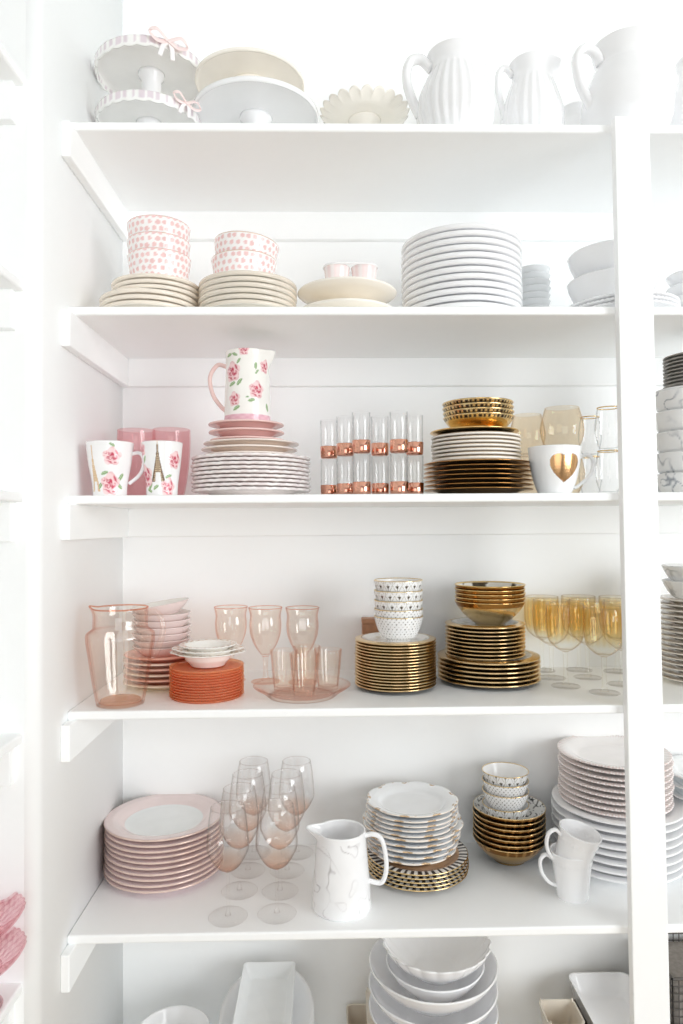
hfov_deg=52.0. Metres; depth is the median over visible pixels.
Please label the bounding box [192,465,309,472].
plate
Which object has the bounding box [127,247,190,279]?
bowl
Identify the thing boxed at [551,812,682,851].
dinner plate
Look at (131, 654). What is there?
plate
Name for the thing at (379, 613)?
patterned bowl
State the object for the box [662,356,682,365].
plate
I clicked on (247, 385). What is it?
jug
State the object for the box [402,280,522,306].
plate
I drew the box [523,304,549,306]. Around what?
bowl
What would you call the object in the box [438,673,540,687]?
plate
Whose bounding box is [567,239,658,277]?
bowl
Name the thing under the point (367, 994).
bowl
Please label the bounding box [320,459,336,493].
glass
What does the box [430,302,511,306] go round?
plate
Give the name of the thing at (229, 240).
bowl
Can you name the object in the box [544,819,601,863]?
mug
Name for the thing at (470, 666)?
plate
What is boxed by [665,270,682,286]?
footed bowl
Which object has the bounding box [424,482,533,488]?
plate
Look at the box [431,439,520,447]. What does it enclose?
salad plate
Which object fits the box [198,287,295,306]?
plate
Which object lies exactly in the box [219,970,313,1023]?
oval platter
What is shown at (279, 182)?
wall shelf
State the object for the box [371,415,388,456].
glass
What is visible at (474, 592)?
bowl
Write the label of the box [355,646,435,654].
plate
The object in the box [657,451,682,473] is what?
bowl
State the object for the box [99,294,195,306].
plate
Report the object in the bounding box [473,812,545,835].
bowl
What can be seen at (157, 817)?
plate
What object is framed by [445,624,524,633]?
plate
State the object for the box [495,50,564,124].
pitcher
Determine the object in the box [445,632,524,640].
plate
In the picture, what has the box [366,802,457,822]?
scalloped plate
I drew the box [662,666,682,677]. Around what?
plate
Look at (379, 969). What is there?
bowl
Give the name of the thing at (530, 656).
plate
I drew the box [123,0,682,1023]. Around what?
wall
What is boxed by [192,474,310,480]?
plate
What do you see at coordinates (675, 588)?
bowl
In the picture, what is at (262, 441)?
plate
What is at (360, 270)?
cup
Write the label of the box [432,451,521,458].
salad plate
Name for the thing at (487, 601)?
bowl
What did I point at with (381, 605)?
patterned bowl
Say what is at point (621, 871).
dinner plate
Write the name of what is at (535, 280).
bowl
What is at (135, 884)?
plate
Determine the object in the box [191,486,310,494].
plate
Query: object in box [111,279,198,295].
plate
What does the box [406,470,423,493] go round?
glass
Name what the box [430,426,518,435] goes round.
plate
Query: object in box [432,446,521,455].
salad plate
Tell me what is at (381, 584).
patterned bowl
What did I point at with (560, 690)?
wall shelf
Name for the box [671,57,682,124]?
pitcher
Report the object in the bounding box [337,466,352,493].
glass
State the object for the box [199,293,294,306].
plate
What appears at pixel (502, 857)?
bowl
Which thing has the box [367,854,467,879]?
plate
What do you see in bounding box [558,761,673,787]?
plate
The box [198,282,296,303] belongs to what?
plate
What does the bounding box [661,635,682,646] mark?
plate
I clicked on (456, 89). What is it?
pitcher
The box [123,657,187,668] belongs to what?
plate
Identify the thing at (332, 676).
glass tray
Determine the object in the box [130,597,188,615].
soup bowl
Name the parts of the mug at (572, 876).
handle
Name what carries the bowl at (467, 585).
on the bowl at (474, 592)
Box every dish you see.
[233,961,295,1023]
[346,1003,366,1023]
[569,972,629,1023]
[573,999,587,1023]
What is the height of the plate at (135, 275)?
0.020 m
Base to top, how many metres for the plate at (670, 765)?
0.022 m
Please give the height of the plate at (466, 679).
0.015 m
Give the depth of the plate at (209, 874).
1.52 m
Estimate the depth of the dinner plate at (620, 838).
1.56 m
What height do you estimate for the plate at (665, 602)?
0.015 m
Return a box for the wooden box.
[361,617,378,633]
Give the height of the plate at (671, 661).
0.015 m
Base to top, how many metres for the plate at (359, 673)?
0.014 m
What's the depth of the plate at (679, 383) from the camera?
1.52 m
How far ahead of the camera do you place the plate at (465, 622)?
1.59 m
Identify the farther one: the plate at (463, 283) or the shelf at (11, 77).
the plate at (463, 283)
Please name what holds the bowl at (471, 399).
on the bowl at (470, 404)
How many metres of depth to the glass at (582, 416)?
1.59 m
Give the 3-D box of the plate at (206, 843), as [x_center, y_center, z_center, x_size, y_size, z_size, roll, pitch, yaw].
[-0.412,0.753,1.635,0.270,0.021,0.270,0,-1,0]
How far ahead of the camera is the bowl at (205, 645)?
1.54 m
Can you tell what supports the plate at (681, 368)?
on the plate at (679, 372)
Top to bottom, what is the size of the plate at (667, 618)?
0.015 m
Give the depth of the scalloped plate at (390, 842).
1.54 m
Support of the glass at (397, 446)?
on the glass at (396, 487)
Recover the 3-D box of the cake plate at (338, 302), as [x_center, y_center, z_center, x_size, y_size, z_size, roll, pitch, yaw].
[0.013,-0.423,1.529,0.217,0.022,0.217,0,-1,-5]
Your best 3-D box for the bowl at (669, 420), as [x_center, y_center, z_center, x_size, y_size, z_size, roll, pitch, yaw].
[0.771,-0.196,1.540,0.156,0.045,0.156,0,-1,-10]
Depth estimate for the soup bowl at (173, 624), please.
1.57 m
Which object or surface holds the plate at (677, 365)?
on the plate at (681, 368)
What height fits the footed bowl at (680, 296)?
0.050 m
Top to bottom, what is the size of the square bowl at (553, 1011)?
0.181 m
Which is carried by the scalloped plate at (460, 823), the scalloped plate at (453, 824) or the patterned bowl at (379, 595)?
the scalloped plate at (453, 824)
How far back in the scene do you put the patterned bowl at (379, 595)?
1.54 m
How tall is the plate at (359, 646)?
0.014 m
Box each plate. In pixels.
[99,288,198,306]
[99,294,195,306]
[103,300,183,306]
[103,794,222,841]
[103,853,222,887]
[104,822,222,853]
[104,826,223,858]
[104,838,222,870]
[104,840,223,876]
[104,844,223,881]
[104,856,222,893]
[105,813,223,847]
[105,827,223,864]
[111,273,198,290]
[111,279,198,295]
[115,284,198,301]
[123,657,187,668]
[123,667,202,678]
[123,674,203,689]
[124,649,184,662]
[124,663,191,673]
[124,670,202,684]
[190,469,308,476]
[191,452,309,460]
[191,461,308,468]
[191,478,309,484]
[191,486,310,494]
[192,457,310,465]
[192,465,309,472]
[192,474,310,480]
[192,482,310,488]
[198,276,296,297]
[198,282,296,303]
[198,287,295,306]
[199,270,296,292]
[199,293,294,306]
[201,444,296,452]
[203,299,286,306]
[203,438,298,447]
[204,451,295,454]
[208,419,283,428]
[209,427,283,436]
[211,436,283,439]
[297,276,396,303]
[304,298,391,306]
[355,632,435,645]
[355,640,435,648]
[355,643,435,651]
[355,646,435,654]
[355,649,435,657]
[355,652,435,661]
[355,655,435,664]
[355,658,435,667]
[355,661,435,670]
[355,664,435,673]
[355,667,435,676]
[355,670,435,679]
[355,672,435,682]
[355,675,436,685]
[355,678,435,688]
[355,681,435,691]
[363,812,463,842]
[364,826,460,848]
[365,810,456,832]
[365,817,457,837]
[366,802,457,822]
[366,808,458,827]
[367,781,458,817]
[367,838,457,859]
[367,840,467,875]
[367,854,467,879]
[368,833,460,853]
[368,844,455,865]
[368,859,468,883]
[368,862,468,887]
[369,868,467,891]
[401,223,521,253]
[401,237,521,267]
[401,244,521,273]
[401,251,521,280]
[401,258,521,287]
[402,229,521,258]
[402,266,522,293]
[402,273,522,301]
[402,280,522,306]
[403,287,522,306]
[411,294,521,306]
[423,473,531,479]
[424,459,529,466]
[424,463,529,471]
[424,468,530,475]
[424,477,532,483]
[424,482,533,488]
[424,487,532,493]
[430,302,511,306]
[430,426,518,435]
[431,431,520,440]
[431,435,521,443]
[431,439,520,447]
[431,442,520,451]
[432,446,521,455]
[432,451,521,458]
[432,455,521,461]
[437,649,540,665]
[437,660,540,674]
[437,665,540,678]
[437,669,540,683]
[438,656,540,669]
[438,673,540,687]
[445,617,524,629]
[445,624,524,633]
[445,628,525,637]
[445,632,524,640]
[445,636,525,644]
[445,639,525,648]
[445,643,525,652]
[445,646,525,656]
[445,650,525,660]
[551,797,682,834]
[551,806,682,842]
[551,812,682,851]
[551,833,682,876]
[551,843,682,883]
[552,784,682,826]
[552,821,682,858]
[552,827,682,867]
[557,735,672,769]
[557,753,672,781]
[557,776,672,805]
[558,750,673,775]
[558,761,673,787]
[558,764,673,793]
[558,782,673,812]
[558,788,673,817]
[559,773,674,799]
[569,291,680,306]
[577,295,680,306]
[589,299,679,306]
[660,594,682,603]
[660,600,682,608]
[660,605,682,614]
[661,610,682,619]
[661,615,682,624]
[661,620,682,630]
[661,625,682,635]
[661,630,682,640]
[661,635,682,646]
[661,640,682,651]
[661,645,682,656]
[662,352,682,361]
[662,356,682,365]
[662,651,682,661]
[662,656,682,666]
[662,661,682,672]
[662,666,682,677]
[662,672,682,682]
[663,360,682,368]
[663,363,682,371]
[663,367,682,375]
[663,371,682,378]
[663,374,682,382]
[663,378,682,386]
[663,382,682,388]
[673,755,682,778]
[673,776,682,788]
[673,786,682,799]
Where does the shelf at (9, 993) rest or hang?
attached to the wall
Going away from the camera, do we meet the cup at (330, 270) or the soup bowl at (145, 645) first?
the cup at (330, 270)
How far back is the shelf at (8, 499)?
1.23 m
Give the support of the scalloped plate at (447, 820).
on the scalloped plate at (380, 824)
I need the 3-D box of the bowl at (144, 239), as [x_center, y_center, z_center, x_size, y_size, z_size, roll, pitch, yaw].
[-0.396,-0.546,1.521,0.134,0.073,0.134,-1,-1,20]
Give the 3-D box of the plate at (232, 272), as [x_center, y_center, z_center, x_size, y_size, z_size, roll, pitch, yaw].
[-0.203,-0.481,1.523,0.212,0.022,0.212,0,-1,2]
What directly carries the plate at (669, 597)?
on the plate at (665, 602)
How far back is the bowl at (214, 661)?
1.47 m
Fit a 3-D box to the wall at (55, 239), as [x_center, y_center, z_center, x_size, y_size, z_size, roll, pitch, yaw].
[-0.800,0.010,1.545,0.504,3.050,0.598,0,-1,-1]
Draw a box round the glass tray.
[254,676,343,702]
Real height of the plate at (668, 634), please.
0.015 m
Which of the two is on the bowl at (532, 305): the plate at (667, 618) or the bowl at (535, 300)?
the bowl at (535, 300)
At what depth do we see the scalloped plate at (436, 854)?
1.55 m
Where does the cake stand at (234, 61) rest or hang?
on the cake stand at (237, 99)
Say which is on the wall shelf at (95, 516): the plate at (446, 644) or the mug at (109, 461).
the mug at (109, 461)
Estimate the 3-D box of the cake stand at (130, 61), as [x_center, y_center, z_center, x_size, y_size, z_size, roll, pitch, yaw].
[-0.430,-0.950,1.578,0.243,0.129,0.256,0,-1,-1]
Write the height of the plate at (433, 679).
0.014 m
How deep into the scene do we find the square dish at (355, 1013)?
1.74 m
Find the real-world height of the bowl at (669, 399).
0.045 m
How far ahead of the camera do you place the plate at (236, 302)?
1.43 m
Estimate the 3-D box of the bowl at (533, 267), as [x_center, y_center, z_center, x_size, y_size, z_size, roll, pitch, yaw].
[0.469,-0.574,1.711,0.080,0.036,0.080,-1,-1,23]
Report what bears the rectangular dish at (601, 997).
on the dish at (574, 1000)
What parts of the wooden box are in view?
lid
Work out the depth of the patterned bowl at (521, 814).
1.64 m
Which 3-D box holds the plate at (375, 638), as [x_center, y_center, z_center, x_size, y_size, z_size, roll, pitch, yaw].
[0.122,0.288,1.581,0.183,0.014,0.183,0,-1,-20]
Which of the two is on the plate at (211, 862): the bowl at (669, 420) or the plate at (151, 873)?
the plate at (151, 873)
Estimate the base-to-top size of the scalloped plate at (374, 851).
0.024 m
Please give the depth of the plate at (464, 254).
1.47 m
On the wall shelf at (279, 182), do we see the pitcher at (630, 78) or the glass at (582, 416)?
the pitcher at (630, 78)
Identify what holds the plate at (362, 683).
on the plate at (359, 685)
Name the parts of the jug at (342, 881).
handle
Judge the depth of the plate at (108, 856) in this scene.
1.52 m
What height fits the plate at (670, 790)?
0.022 m
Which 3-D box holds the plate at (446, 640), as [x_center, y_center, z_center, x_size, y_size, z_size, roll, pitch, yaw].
[0.335,0.305,1.636,0.184,0.014,0.184,0,-1,-34]
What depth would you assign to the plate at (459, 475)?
1.46 m
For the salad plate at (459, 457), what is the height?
0.018 m
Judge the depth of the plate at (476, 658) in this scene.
1.56 m
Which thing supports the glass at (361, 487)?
on the wall shelf at (95, 516)
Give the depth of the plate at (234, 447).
1.47 m
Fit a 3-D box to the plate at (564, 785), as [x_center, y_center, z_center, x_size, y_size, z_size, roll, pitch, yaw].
[0.649,0.657,1.669,0.257,0.022,0.257,-1,-1,33]
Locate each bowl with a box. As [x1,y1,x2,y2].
[127,215,190,241]
[127,231,190,256]
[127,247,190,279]
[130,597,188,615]
[131,629,190,641]
[132,609,190,621]
[132,616,190,628]
[132,622,191,635]
[132,635,190,648]
[132,644,176,657]
[141,1005,209,1023]
[170,649,245,667]
[172,644,243,655]
[178,639,236,651]
[211,249,276,273]
[214,231,278,260]
[365,987,498,1023]
[368,971,497,1023]
[369,938,497,1016]
[369,993,498,1023]
[374,578,422,591]
[374,589,422,601]
[374,598,422,610]
[374,607,422,617]
[374,615,422,641]
[382,936,490,985]
[386,953,484,1002]
[442,397,513,406]
[442,402,513,411]
[443,407,513,416]
[443,412,514,427]
[454,587,524,594]
[455,581,525,590]
[455,591,525,598]
[455,595,525,603]
[455,599,525,625]
[472,806,545,830]
[473,794,545,824]
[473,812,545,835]
[473,816,545,841]
[473,822,545,846]
[473,827,545,851]
[473,832,544,865]
[482,762,528,786]
[482,775,528,797]
[482,785,528,811]
[482,797,528,819]
[522,264,549,273]
[522,271,550,279]
[522,277,550,286]
[522,284,550,292]
[522,291,549,298]
[522,297,550,305]
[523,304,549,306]
[539,998,584,1023]
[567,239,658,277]
[567,267,658,303]
[656,387,682,412]
[656,408,682,432]
[656,430,682,452]
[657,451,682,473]
[657,472,682,491]
[661,564,682,581]
[662,578,682,598]
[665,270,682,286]
[666,282,682,295]
[678,294,682,306]
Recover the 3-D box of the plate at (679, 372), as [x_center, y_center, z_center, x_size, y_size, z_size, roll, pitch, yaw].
[0.772,-0.298,1.542,0.116,0.012,0.116,0,-1,-2]
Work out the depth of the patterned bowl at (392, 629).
1.54 m
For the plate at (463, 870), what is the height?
0.017 m
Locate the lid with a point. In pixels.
(681, 385)
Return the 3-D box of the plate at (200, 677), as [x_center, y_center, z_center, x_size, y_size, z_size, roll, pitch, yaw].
[-0.409,0.390,1.614,0.181,0.016,0.181,-1,-1,31]
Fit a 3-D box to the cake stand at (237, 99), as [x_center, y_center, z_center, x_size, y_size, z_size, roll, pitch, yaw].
[-0.194,-0.842,1.588,0.283,0.119,0.283,0,-1,-1]
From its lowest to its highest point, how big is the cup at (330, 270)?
0.044 m
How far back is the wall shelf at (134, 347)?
1.61 m
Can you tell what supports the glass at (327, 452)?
on the glass at (325, 489)
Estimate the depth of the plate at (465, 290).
1.47 m
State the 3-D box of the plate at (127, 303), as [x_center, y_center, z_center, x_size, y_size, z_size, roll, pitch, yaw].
[-0.413,-0.420,1.516,0.210,0.021,0.210,0,-1,-3]
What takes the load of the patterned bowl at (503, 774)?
on the patterned bowl at (509, 792)
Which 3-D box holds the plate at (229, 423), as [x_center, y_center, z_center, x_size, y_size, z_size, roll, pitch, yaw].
[-0.210,-0.187,1.544,0.165,0.015,0.165,-1,-1,35]
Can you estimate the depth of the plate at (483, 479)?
1.46 m
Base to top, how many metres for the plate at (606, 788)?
0.022 m
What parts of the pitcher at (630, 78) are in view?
handle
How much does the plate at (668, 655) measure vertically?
0.015 m
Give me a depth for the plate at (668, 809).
1.60 m
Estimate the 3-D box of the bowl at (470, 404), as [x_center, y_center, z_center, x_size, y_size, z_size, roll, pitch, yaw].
[0.301,-0.209,1.545,0.156,0.042,0.156,-1,-2,45]
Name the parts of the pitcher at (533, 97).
handle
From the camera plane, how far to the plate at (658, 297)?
1.46 m
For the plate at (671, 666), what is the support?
on the plate at (673, 672)
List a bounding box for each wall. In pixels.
[0,0,122,1023]
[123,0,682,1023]
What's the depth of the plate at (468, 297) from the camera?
1.47 m
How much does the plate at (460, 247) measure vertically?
0.025 m
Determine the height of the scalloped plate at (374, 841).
0.024 m
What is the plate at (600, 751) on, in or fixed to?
on the plate at (670, 765)
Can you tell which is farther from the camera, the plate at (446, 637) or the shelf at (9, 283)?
the plate at (446, 637)
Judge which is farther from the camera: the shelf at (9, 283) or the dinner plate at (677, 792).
the dinner plate at (677, 792)
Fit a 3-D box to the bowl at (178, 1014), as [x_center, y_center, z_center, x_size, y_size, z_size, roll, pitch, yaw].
[-0.378,1.197,1.570,0.164,0.071,0.164,0,-1,-10]
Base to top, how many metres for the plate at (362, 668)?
0.014 m
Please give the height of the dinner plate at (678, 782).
0.020 m
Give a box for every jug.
[208,348,275,420]
[306,819,388,921]
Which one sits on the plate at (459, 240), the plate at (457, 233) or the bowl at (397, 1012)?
the plate at (457, 233)
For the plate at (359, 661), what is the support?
on the plate at (359, 664)
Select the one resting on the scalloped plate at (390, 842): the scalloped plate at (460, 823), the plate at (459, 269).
the scalloped plate at (460, 823)
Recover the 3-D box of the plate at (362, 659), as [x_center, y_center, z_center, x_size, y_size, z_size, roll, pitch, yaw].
[0.122,0.328,1.579,0.183,0.014,0.183,1,-1,-42]
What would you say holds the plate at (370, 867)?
on the plate at (373, 875)
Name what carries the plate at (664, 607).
on the plate at (664, 612)
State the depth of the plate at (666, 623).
1.60 m
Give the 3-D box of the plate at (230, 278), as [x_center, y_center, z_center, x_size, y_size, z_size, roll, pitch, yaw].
[-0.203,-0.469,1.522,0.212,0.022,0.212,0,-1,2]
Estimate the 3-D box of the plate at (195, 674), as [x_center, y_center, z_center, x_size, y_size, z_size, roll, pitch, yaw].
[-0.409,0.378,1.615,0.178,0.016,0.178,1,-2,-44]
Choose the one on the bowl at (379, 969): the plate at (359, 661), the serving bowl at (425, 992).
the serving bowl at (425, 992)
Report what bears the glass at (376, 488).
on the wall shelf at (95, 516)
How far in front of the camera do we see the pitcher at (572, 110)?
1.68 m
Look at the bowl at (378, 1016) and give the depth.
1.55 m
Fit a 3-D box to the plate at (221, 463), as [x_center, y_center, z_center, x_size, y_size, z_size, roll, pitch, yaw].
[-0.200,-0.093,1.542,0.259,0.018,0.259,0,-1,5]
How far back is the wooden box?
1.70 m
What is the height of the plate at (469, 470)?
0.014 m
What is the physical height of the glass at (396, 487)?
0.084 m
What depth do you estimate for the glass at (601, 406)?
1.49 m
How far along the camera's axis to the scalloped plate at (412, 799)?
1.64 m
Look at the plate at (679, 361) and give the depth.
1.53 m
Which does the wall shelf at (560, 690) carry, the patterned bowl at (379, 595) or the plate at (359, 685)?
the plate at (359, 685)
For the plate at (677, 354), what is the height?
0.012 m
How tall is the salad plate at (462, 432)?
0.018 m
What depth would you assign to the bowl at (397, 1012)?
1.55 m
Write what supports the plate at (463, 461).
on the plate at (486, 465)
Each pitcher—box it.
[402,37,494,123]
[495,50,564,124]
[564,101,582,124]
[571,25,674,124]
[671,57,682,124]
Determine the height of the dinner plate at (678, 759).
0.020 m
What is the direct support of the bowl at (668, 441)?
on the bowl at (667, 462)
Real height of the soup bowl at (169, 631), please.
0.027 m
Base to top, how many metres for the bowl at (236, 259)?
0.068 m
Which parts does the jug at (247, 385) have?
handle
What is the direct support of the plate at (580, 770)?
on the plate at (575, 774)
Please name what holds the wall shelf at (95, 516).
attached to the wall at (272, 779)
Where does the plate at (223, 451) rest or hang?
on the plate at (236, 454)
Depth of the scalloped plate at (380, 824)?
1.54 m
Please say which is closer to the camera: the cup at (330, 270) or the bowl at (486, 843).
the cup at (330, 270)
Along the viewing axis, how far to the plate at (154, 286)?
1.44 m
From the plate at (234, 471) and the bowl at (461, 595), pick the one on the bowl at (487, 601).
the bowl at (461, 595)
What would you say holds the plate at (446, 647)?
on the plate at (476, 658)
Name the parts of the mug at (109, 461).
handle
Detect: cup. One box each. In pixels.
[324,264,349,277]
[351,264,376,278]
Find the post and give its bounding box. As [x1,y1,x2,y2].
[611,116,669,1023]
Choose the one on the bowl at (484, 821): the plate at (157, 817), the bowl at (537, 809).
the bowl at (537, 809)
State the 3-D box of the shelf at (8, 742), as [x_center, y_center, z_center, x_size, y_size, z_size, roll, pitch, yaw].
[-0.743,0.425,0.589,0.384,0.088,1.300,0,-1,-1]
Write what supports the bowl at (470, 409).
on the bowl at (472, 418)
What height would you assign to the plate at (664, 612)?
0.015 m
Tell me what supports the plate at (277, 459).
on the plate at (221, 463)
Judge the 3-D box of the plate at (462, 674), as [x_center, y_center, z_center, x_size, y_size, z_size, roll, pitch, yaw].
[0.343,0.366,1.634,0.236,0.015,0.236,0,-1,-29]
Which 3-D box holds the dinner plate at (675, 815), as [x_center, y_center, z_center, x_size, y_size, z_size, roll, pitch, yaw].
[0.657,0.694,1.668,0.300,0.022,0.300,0,-1,6]
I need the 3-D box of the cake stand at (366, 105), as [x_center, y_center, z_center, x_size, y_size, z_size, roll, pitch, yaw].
[0.054,-0.855,1.618,0.206,0.141,0.208,0,-1,-1]
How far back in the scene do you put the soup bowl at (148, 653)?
1.56 m
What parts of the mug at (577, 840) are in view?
handle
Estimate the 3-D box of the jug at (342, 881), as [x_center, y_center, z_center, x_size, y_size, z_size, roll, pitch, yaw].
[0.008,0.749,1.482,0.143,0.163,0.127,0,-1,-32]
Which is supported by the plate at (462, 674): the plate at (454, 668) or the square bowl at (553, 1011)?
the plate at (454, 668)
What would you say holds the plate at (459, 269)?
on the plate at (458, 276)
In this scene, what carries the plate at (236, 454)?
on the plate at (277, 459)
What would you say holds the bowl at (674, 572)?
on the bowl at (675, 588)
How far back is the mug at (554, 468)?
1.44 m
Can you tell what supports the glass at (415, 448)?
on the glass at (413, 487)
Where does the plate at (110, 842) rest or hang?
on the plate at (206, 843)
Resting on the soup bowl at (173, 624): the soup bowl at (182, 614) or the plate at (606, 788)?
the soup bowl at (182, 614)
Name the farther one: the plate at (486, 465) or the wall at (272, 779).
the wall at (272, 779)
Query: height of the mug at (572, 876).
0.099 m
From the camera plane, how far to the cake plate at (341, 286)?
1.47 m
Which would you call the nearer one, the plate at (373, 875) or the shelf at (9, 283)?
the shelf at (9, 283)
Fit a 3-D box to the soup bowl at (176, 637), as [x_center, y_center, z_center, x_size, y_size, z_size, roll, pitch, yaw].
[-0.415,0.289,1.615,0.133,0.027,0.133,0,-1,-2]
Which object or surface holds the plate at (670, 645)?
on the plate at (669, 650)
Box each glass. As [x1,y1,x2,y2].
[320,421,336,458]
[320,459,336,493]
[336,421,353,456]
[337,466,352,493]
[352,413,370,453]
[352,474,370,493]
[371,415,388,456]
[371,474,388,493]
[389,414,407,453]
[390,454,408,493]
[406,441,422,455]
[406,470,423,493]
[578,416,600,454]
[596,406,617,448]
[597,450,617,489]
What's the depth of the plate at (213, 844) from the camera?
1.52 m
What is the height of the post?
2.319 m
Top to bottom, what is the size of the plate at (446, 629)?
0.014 m
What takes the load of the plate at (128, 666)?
on the plate at (192, 669)
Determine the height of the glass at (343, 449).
0.084 m
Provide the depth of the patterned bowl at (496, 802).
1.64 m
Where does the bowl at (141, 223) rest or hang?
on the bowl at (144, 239)
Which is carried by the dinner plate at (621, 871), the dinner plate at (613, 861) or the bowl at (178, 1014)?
the dinner plate at (613, 861)
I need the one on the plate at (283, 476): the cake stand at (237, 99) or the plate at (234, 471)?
the plate at (234, 471)
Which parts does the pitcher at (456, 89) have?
handle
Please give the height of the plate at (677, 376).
0.012 m
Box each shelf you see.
[0,43,23,124]
[0,264,23,330]
[0,490,22,541]
[0,733,22,786]
[0,983,21,1023]
[60,841,682,992]
[61,121,682,241]
[61,307,682,387]
[61,492,682,539]
[61,667,682,761]
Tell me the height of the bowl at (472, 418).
0.042 m
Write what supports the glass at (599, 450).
on the wall shelf at (95, 516)
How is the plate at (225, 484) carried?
on the plate at (242, 490)
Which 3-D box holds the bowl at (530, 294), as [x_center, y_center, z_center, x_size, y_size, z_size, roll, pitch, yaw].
[0.469,-0.510,1.710,0.080,0.036,0.080,-1,-1,19]
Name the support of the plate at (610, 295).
on the plate at (658, 297)
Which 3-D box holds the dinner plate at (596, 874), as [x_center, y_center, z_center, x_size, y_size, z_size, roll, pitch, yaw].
[0.656,0.819,1.666,0.300,0.022,0.300,-1,-1,25]
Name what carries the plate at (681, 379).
on the plate at (679, 383)
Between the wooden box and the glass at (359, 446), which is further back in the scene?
the wooden box
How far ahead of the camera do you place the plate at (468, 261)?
1.47 m
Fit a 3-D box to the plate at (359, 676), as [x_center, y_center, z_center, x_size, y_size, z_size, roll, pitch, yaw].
[0.121,0.367,1.579,0.183,0.014,0.183,0,-1,-21]
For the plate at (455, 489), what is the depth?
1.46 m
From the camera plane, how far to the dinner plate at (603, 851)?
1.55 m
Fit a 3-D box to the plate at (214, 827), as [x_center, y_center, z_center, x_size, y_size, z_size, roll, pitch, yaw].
[-0.410,0.728,1.633,0.277,0.021,0.277,0,-1,-2]
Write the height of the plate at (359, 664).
0.014 m
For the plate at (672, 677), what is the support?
on the wall shelf at (560, 690)
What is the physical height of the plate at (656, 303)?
0.020 m
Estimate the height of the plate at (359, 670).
0.014 m
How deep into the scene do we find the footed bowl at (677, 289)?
1.61 m
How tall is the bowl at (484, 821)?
0.054 m
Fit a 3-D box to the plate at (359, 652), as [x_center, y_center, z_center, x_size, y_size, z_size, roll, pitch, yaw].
[0.122,0.315,1.580,0.183,0.014,0.183,0,-1,-18]
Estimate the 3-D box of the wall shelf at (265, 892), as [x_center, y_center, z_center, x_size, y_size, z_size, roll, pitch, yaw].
[0.665,0.872,1.571,2.416,0.088,0.414,0,-1,-1]
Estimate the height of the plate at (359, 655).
0.014 m
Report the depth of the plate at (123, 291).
1.43 m
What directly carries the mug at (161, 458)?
on the wall shelf at (95, 516)
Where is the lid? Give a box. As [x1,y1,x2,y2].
[656,385,682,391]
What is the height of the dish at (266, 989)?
0.035 m
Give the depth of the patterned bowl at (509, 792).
1.64 m
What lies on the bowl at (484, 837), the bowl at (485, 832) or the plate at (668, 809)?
the bowl at (485, 832)
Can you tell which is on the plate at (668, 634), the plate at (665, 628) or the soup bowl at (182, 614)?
the plate at (665, 628)
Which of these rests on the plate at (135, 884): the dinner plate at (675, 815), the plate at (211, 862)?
the plate at (211, 862)
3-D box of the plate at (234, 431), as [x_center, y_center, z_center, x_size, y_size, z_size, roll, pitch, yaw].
[-0.209,-0.169,1.543,0.165,0.015,0.165,0,-1,0]
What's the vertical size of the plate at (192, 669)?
0.016 m
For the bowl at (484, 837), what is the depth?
1.61 m
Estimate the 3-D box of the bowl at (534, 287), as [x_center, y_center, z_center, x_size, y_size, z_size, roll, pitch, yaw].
[0.470,-0.526,1.711,0.080,0.036,0.080,0,-1,-37]
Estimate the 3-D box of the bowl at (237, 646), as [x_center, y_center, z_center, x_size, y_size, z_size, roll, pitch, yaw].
[-0.288,0.307,1.512,0.141,0.030,0.141,1,-1,-39]
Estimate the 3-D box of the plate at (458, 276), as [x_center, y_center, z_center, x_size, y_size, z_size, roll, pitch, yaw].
[0.271,-0.485,1.580,0.268,0.025,0.268,0,-1,-4]
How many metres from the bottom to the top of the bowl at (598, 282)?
0.070 m
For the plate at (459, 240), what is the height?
0.025 m
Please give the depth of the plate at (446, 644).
1.56 m
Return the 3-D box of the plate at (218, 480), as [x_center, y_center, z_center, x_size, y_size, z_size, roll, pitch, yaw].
[-0.199,-0.058,1.541,0.259,0.018,0.259,1,-1,-42]
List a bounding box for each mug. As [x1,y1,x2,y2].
[85,440,143,494]
[141,440,182,494]
[528,444,594,492]
[538,842,592,903]
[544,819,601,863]
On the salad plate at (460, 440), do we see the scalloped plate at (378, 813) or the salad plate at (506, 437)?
the salad plate at (506, 437)
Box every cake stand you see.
[94,26,199,105]
[95,89,201,122]
[192,76,318,122]
[194,47,304,91]
[320,84,409,123]
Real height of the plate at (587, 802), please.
0.022 m
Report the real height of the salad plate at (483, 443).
0.018 m
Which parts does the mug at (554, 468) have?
handle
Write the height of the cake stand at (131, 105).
0.119 m
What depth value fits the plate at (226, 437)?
1.47 m
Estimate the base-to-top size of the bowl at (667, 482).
0.045 m
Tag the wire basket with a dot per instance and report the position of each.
(675, 949)
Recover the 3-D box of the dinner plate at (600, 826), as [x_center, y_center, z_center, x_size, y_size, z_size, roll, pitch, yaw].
[0.655,0.712,1.668,0.300,0.022,0.300,1,-1,-42]
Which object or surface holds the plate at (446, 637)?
on the plate at (446, 640)
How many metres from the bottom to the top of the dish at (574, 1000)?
0.053 m
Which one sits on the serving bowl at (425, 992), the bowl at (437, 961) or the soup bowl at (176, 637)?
the bowl at (437, 961)
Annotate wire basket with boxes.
[668,933,682,1023]
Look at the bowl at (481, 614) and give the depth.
1.58 m
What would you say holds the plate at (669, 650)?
on the plate at (668, 655)

